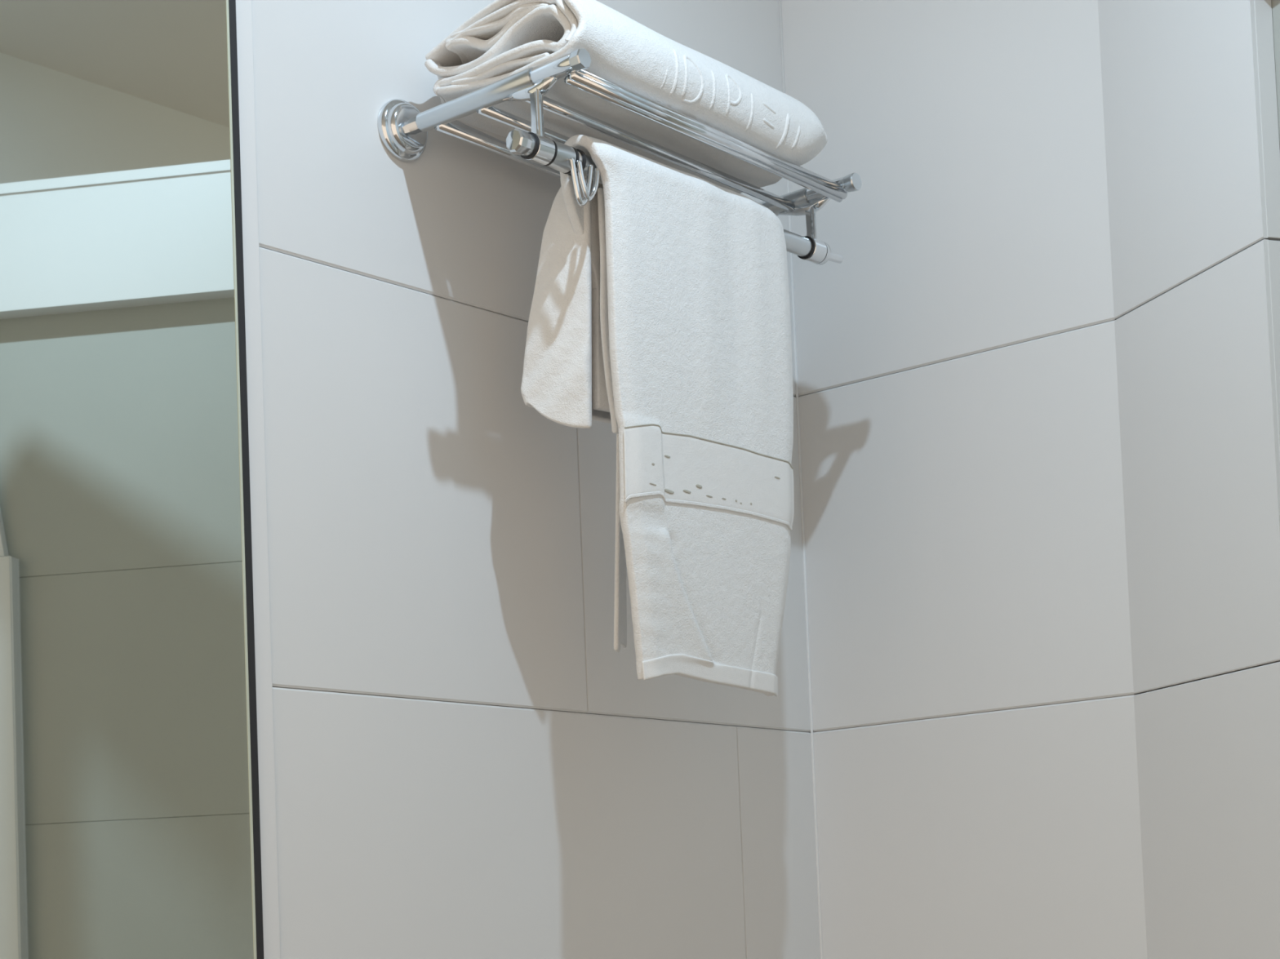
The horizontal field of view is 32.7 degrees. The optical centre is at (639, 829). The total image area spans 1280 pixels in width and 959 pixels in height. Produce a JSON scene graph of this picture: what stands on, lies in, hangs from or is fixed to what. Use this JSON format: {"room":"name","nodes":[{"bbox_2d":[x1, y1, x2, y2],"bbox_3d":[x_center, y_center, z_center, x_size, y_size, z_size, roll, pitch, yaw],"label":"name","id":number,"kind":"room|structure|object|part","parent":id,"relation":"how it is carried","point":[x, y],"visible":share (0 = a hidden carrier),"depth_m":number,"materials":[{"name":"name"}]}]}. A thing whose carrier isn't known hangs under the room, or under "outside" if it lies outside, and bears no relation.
{"room":"bathroom","nodes":[
{"label":"bathroom","id":0,"kind":"room"},
{"bbox_2d":[251,0,820,958],"bbox_3d":[-0.066,0.092,2.073,0.050,2.550,0.756,-5,-4,40],"label":"wall","id":1,"kind":"structure","parent":0,"point":[468,763],"depth_m":1.96,"materials":[{"name":"white tile"}]},
{"bbox_2d":[377,48,862,265],"bbox_3d":[0.002,-0.586,2.012,0.221,0.131,0.461,-5,-4,40],"label":"towel rack","id":2,"kind":"object","parent":1,"relation":"attached to","point":[403,129],"visible":0.8,"depth_m":1.91,"materials":[{"name":"silver metal"}]},
{"bbox_3d":[-0.207,-0.620,1.929,0.016,0.054,0.054,-5,-4,40],"label":"wall plate","id":3,"kind":"part","parent":2,"relation":"part of","materials":[{"name":"silver metal"}]},
{"bbox_3d":[-0.140,-0.626,1.872,0.138,0.018,0.018,-5,-4,40],"label":"arm","id":4,"kind":"part","parent":2,"relation":"part of","materials":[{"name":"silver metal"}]},
{"bbox_3d":[-0.099,-0.570,1.807,0.020,0.020,0.018,-5,-4,40],"label":"rod knob","id":5,"kind":"part","parent":2,"relation":"part of","materials":[{"name":"silver metal"}]},
{"bbox_3d":[-0.086,-0.599,1.825,0.014,0.044,0.011,-5,-4,40],"label":"post","id":6,"kind":"part","parent":2,"relation":"part of","materials":[{"name":"silver metal"}]},
{"bbox_2d":[424,0,827,193],"bbox_3d":[-0.007,-0.663,2.002,0.207,0.090,0.374,-5,-4,40],"label":"folded towel","id":7,"kind":"object","parent":2,"relation":"on","point":[504,38],"visible":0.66,"depth_m":1.90,"materials":[{"name":"white fabric"}]},
{"bbox_2d":[520,134,794,696],"bbox_3d":[0.019,-0.355,1.972,0.122,0.470,0.274,-5,-4,40],"label":"towel","id":8,"kind":"object","parent":2,"relation":"hanging from","point":[660,313],"visible":1,"depth_m":1.91,"materials":[{"name":"white fabric"}]},
{"bbox_3d":[0.067,-0.282,1.934,0.008,0.014,0.243,-5,-4,39],"label":"border cord","id":9,"kind":"part","parent":8,"relation":"part of","materials":[{"name":"white fabric"}]},
{"bbox_3d":[0.041,-0.566,1.970,0.018,0.018,0.422,-5,-4,40],"label":"hanging rod","id":10,"kind":"part","parent":2,"relation":"part of","materials":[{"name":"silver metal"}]},
{"bbox_3d":[0.113,-0.612,2.166,0.138,0.018,0.018,-5,-4,40],"label":"arm","id":11,"kind":"part","parent":2,"relation":"part of","materials":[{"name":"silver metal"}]},
{"bbox_3d":[0.167,-0.589,2.119,0.014,0.036,0.011,-5,-4,40],"label":"post","id":12,"kind":"part","parent":2,"relation":"part of","materials":[{"name":"silver metal"}]},
{"bbox_3d":[0.177,-0.563,2.128,0.022,0.022,0.010,-5,-4,40],"label":"rod knob","id":13,"kind":"part","parent":2,"relation":"part of","materials":[{"name":"silver metal"}]},
{"bbox_3d":[0.187,-0.562,2.138,0.011,0.010,0.029,-5,-4,40],"label":"lever","id":14,"kind":"part","parent":2,"relation":"part of","materials":[{"name":"silver metal"}]},
{"bbox_2d":[778,0,822,958],"bbox_3d":[0.193,0.097,2.335,0.003,2.550,0.003,-5,-4,40],"label":"trim","id":15,"kind":"structure","parent":1,"relation":"attached to","point":[780,1],"depth_m":2.36,"materials":[{"name":"white"}]},
{"bbox_2d":[781,0,1147,958],"bbox_3d":[0.354,0.084,2.231,0.383,2.550,0.050,-5,-4,40],"label":"wall","id":16,"kind":"structure","parent":0,"point":[975,753],"depth_m":2.23,"materials":[{"name":"white tile"}]},
{"bbox_2d":[1097,0,1279,958],"bbox_3d":[0.544,0.063,1.978,0.044,2.550,0.246,-1,-3,-19],"label":"wall","id":17,"kind":"structure","parent":0,"point":[1200,451],"depth_m":1.99,"materials":[{"name":"white tile"}]},
{"bbox_2d":[1254,0,1279,665],"bbox_3d":[0.568,0.057,1.878,0.017,2.550,0.040,-1,-3,-19],"label":"wall","id":18,"kind":"structure","parent":17,"relation":"attached to","point":[1263,8],"depth_m":1.89,"materials":[{"name":"white tile"}]},
{"bbox_2d":[1271,0,1279,146],"bbox_3d":[0.683,0.274,1.643,0.040,2.082,1.050,-1,-3,-19],"label":"wall niche","id":19,"kind":"object","parent":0,"point":[1275,3],"depth_m":1.90,"materials":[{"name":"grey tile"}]},
{"bbox_3d":[-1.243,0.063,0.705,0.046,2.550,2.854,-5,-4,40],"label":"wall","id":20,"kind":"structure","parent":0,"visible":0},
{"bbox_2d":[0,0,263,958],"bbox_3d":[-0.768,-0.227,1.245,0.010,1.750,1.382,-5,-4,40],"label":"wall mirror","id":21,"kind":"object","parent":20,"relation":"attached to","point":[130,826],"visible":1,"depth_m":1.68,"materials":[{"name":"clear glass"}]},
{"bbox_2d":[235,0,280,958],"bbox_3d":[-0.300,0.084,1.763,0.006,2.550,0.019,-5,-4,40],"label":"trim","id":22,"kind":"structure","parent":20,"relation":"attached to","point":[266,766],"depth_m":1.78,"materials":[{"name":"white tile"}]}
]}

